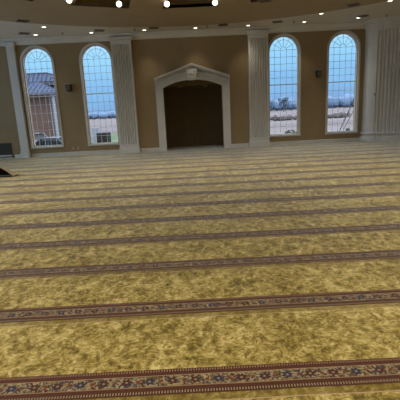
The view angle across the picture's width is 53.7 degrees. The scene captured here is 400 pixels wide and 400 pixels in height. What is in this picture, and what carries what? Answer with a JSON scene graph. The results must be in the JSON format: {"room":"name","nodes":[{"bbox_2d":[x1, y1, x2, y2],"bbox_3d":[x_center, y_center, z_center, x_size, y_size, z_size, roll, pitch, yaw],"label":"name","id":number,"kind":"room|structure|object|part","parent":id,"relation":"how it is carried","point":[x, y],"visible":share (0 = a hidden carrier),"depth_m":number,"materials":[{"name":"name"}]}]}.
{"room":"house of worship","nodes":[
{"label":"house of worship","id":0,"kind":"room"},
{"bbox_2d":[0,29,365,157],"bbox_3d":[-0.314,-4.679,16.951,22.000,4.950,0.300,-3,13,0],"label":"wall","id":1,"kind":"structure","parent":0,"point":[228,54],"depth_m":16.72,"materials":[{"name":"beige paint"}]},
{"bbox_2d":[0,143,13,157],"bbox_3d":[-8.659,-2.156,17.221,0.960,0.630,0.025,-3,13,0],"label":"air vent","id":2,"kind":"object","parent":1,"relation":"in","point":[5,148],"visible":1,"depth_m":17.22,"materials":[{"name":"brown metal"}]},
{"bbox_2d":[3,42,31,157],"bbox_3d":[-7.685,-4.140,16.683,0.420,4.720,0.230,-3,13,0],"label":"pilaster","id":3,"kind":"object","parent":1,"relation":"attached to","point":[10,46],"visible":1,"depth_m":16.62,"materials":[{"name":"white paint"}]},
{"bbox_2d":[19,45,63,148],"bbox_3d":[-6.728,-4.325,16.797,1.450,4.230,0.215,-3,13,0],"label":"window","id":4,"kind":"structure","parent":1,"relation":"in","point":[33,47],"depth_m":16.79,"materials":[{"name":"clear glass"}]},
{"bbox_2d":[65,84,71,91],"bbox_3d":[-5.510,-4.715,16.577,0.220,0.300,0.250,-3,13,0],"label":"wall speaker","id":5,"kind":"object","parent":1,"relation":"attached to","point":[68,86],"visible":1,"depth_m":16.48,"materials":[{"name":"black plastic"}]},
{"bbox_2d":[79,42,119,145],"bbox_3d":[-4.261,-4.449,16.809,1.450,4.230,0.215,-3,13,0],"label":"window","id":6,"kind":"structure","parent":1,"relation":"in","point":[95,44],"depth_m":16.79,"materials":[{"name":"clear glass"}]},
{"bbox_2d":[108,36,140,152],"bbox_3d":[-3.150,-4.361,16.682,0.915,4.720,0.275,-3,13,0],"label":"fluted pilaster","id":7,"kind":"object","parent":1,"relation":"attached to","point":[121,49],"visible":1,"depth_m":16.61,"materials":[{"name":"white paint"}]},
{"bbox_2d":[0,138,359,158],"bbox_3d":[-2.044,-2.212,17.310,18.300,0.150,0.034,-3,13,0],"label":"baseboard","id":8,"kind":"structure","parent":1,"relation":"attached to","point":[342,139],"depth_m":17.31,"materials":[{"name":"white paint"}]},
{"bbox_2d":[0,22,365,45],"bbox_3d":[-0.417,-6.814,16.174,22.000,0.234,0.270,-3,13,0],"label":"trim","id":9,"kind":"structure","parent":1,"relation":"attached to","point":[346,25],"depth_m":16.15,"materials":[{"name":"white paint"}]},
{"bbox_2d":[154,63,230,150],"bbox_3d":[-0.277,-3.950,16.839,3.166,3.575,0.240,-3,13,0],"label":"surround","id":10,"kind":"object","parent":1,"relation":"attached to","point":[191,71],"visible":1,"depth_m":16.68,"materials":[{"name":"white paint"}]},
{"bbox_3d":[-0.345,-5.353,16.521,3.166,0.693,0.240,-3,13,0],"label":"raking cornice","id":11,"kind":"part","parent":10,"relation":"part of","materials":[{"name":"white paint"}]},
{"bbox_2d":[164,80,222,147],"bbox_3d":[-0.286,-4.019,17.997,3.000,3.200,1.450,-3,13,0],"label":"wall niche","id":12,"kind":"object","parent":1,"relation":"in","point":[193,109],"visible":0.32,"depth_m":18.49,"materials":[{"name":"brown paint"}]},
{"bbox_2d":[246,30,269,146],"bbox_3d":[2.483,-4.643,16.709,0.915,4.720,0.275,-3,13,0],"label":"fluted pilaster","id":13,"kind":"object","parent":1,"relation":"attached to","point":[258,76],"visible":1,"depth_m":16.64,"materials":[{"name":"white paint"}]},
{"bbox_2d":[268,33,300,136],"bbox_3d":[3.574,-4.840,16.846,1.450,4.230,0.215,-3,13,0],"label":"window","id":14,"kind":"structure","parent":1,"relation":"in","point":[283,35],"depth_m":16.81,"materials":[{"name":"white paint"}]},
{"bbox_2d":[316,69,321,76],"bbox_3d":[4.982,-5.327,16.607,0.220,0.300,0.250,-3,13,0],"label":"wall speaker","id":15,"kind":"object","parent":1,"relation":"attached to","point":[318,71],"visible":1,"depth_m":16.50,"materials":[{"name":"black plastic"}]},
{"bbox_2d":[325,30,360,134],"bbox_3d":[6.081,-4.965,16.858,1.450,4.230,0.215,-3,13,0],"label":"window","id":16,"kind":"structure","parent":1,"relation":"in","point":[358,51],"depth_m":16.83,"materials":[{"name":"white paint"}]},
{"bbox_2d":[0,0,389,26],"bbox_3d":[-0.282,-6.167,5.112,19.440,3.500,19.440,-3,13,0],"label":"ceiling","id":17,"kind":"structure","parent":0,"point":[92,13],"depth_m":12.67,"materials":[{"name":"beige paint"}]},
{"bbox_2d":[15,19,29,22],"bbox_3d":[-5.832,-5.878,12.984,0.380,0.012,0.380,-12,16,-35],"label":"ceiling vent","id":18,"kind":"object","parent":17,"relation":"in","point":[17,20],"visible":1,"depth_m":12.98,"materials":[{"name":"metal"}]},
{"bbox_2d":[258,0,271,2],"bbox_3d":[1.966,-6.020,11.928,0.380,0.012,0.380,1,13,18],"label":"ceiling vent","id":19,"kind":"object","parent":17,"relation":"in","point":[260,1],"visible":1,"depth_m":11.99,"materials":[{"name":"metal"}]},
{"bbox_2d":[346,3,359,6],"bbox_3d":[5.045,-6.410,12.986,0.380,0.012,0.380,6,15,34],"label":"ceiling vent","id":20,"kind":"object","parent":17,"relation":"in","point":[353,4],"visible":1,"depth_m":12.98,"materials":[{"name":"metal"}]},
{"bbox_2d":[0,141,399,399],"bbox_3d":[-0.025,0.158,7.043,22.600,0.120,24.668,-3,13,0],"label":"floor","id":21,"kind":"structure","parent":0,"point":[208,272],"depth_m":4.04,"materials":[{"name":"carpet"}]},
{"bbox_2d":[0,166,19,176],"bbox_3d":[-6.286,-0.877,11.819,1.550,0.379,0.432,-3,13,-1],"label":"flap","id":22,"kind":"object","parent":21,"relation":"on","point":[3,171],"visible":1,"depth_m":11.83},
{"bbox_2d":[359,16,399,141],"bbox_3d":[8.409,-4.907,16.306,3.260,4.849,1.130,-3,13,0],"label":"column","id":23,"kind":"structure","parent":21,"relation":"on","point":[380,112],"depth_m":16.20,"materials":[{"name":"white paint"}]},
{"bbox_2d":[0,0,399,38],"bbox_3d":[-0.251,-4.523,5.237,22.600,0.120,23.218,-3,13,0],"label":"ceiling","id":24,"kind":"structure","parent":0,"point":[8,30],"depth_m":15.05,"materials":[{"name":"paint"}]},
{"bbox_2d":[94,29,104,31],"bbox_3d":[-3.894,-6.556,15.281,0.380,0.012,0.380,-7,14,-19],"label":"ceiling vent","id":25,"kind":"object","parent":24,"relation":"in","point":[95,30],"visible":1,"depth_m":15.25,"materials":[{"name":"metal"}]},
{"label":"outside","id":26,"kind":"structure","parent":0,"visible":0},
{"bbox_2d":[89,107,353,138],"bbox_3d":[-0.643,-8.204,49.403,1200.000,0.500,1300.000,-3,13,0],"label":"ground","id":27,"kind":"structure","parent":26,"point":[334,123],"depth_m":70.20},
{"bbox_2d":[34,133,46,140],"bbox_3d":[-14.516,-4.961,33.708,4.580,1.443,2.120,6,16,35],"label":"car","id":28,"kind":"object","parent":27,"relation":"on","point":[41,135],"visible":0.05,"depth_m":32.87,"materials":[{"name":"silver metal"}]},
{"bbox_3d":[-14.221,-5.333,33.389,2.700,0.560,1.440,6,16,35],"label":"cabin glass","id":29,"kind":"part","parent":28,"relation":"part of","materials":[{"name":"grey glass"}]},
{"bbox_2d":[26,72,60,136],"bbox_3d":[-20.484,-11.382,48.905,9.880,7.800,12.950,-3,13,0],"label":"brick building","id":30,"kind":"structure","parent":27,"relation":"on","point":[33,79],"depth_m":43.75,"materials":[{"name":"brick"}]},
{"bbox_2d":[36,136,61,145],"bbox_3d":[-9.537,-3.307,25.345,4.580,1.443,2.120,2,14,22],"label":"car","id":31,"kind":"object","parent":27,"relation":"on","point":[47,140],"visible":0.09,"depth_m":24.48,"materials":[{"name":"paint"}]},
{"bbox_2d":[91,128,98,142],"bbox_3d":[-7.414,-4.247,28.247,0.500,1.790,0.500,-3,13,0],"label":"tall cabinet","id":32,"kind":"object","parent":27,"relation":"on","point":[94,130],"visible":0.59,"depth_m":27.93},
{"bbox_3d":[-7.410,-4.178,28.031,0.360,1.450,0.012,-3,13,0],"label":"door","id":33,"kind":"part","parent":32,"relation":"part of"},
{"bbox_2d":[96,132,110,142],"bbox_3d":[-6.740,-4.021,27.898,0.820,1.440,0.900,-3,13,0],"label":"air conditioner unit","id":34,"kind":"object","parent":27,"relation":"on","point":[108,134],"visible":0.43,"depth_m":27.48,"materials":[{"name":"grey metal"}]},
{"bbox_2d":[92,133,117,142],"bbox_3d":[-9.813,-7.582,47.346,5.200,0.030,22.000,-3,13,0],"label":"grass","id":35,"kind":"structure","parent":27,"relation":"on","point":[114,136],"depth_m":45.79,"materials":[{"name":"green plant"}]},
{"bbox_2d":[89,94,353,118],"bbox_3d":[-5.356,-62.869,270.365,305.313,8.985,69.482,-3,13,0],"label":"woodland","id":36,"kind":"object","parent":27,"relation":"on","point":[343,102],"visible":0.15,"depth_m":242.72,"materials":[{"name":"plant"}]},
{"bbox_2d":[278,97,289,111],"bbox_3d":[41.504,-47.205,194.900,6.017,7.163,6.185,-3,13,0],"label":"bare tree","id":37,"kind":"object","parent":27,"relation":"on","point":[284,98],"visible":0.73,"depth_m":194.20,"materials":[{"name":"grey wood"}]},
{"bbox_3d":[41.106,-48.225,194.501,5.622,4.962,5.353,4,15,29],"label":"crown","id":38,"kind":"part","parent":37,"relation":"part of","materials":[{"name":"grey plant"}]},
{"bbox_2d":[270,112,348,120],"bbox_3d":[23.730,-15.845,74.752,34.894,1.505,3.015,-3,13,0],"label":"scrub","id":39,"kind":"object","parent":27,"relation":"on","point":[335,115],"visible":0.3,"depth_m":74.41,"materials":[{"name":"grey plant"}]},
{"bbox_2d":[339,100,353,130],"bbox_3d":[15.901,-11.708,38.709,4.306,9.521,0.490,-3,13,0],"label":"utility pole","id":40,"kind":"object","parent":27,"relation":"on","point":[353,100],"visible":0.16,"depth_m":39.40,"materials":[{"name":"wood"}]}
]}

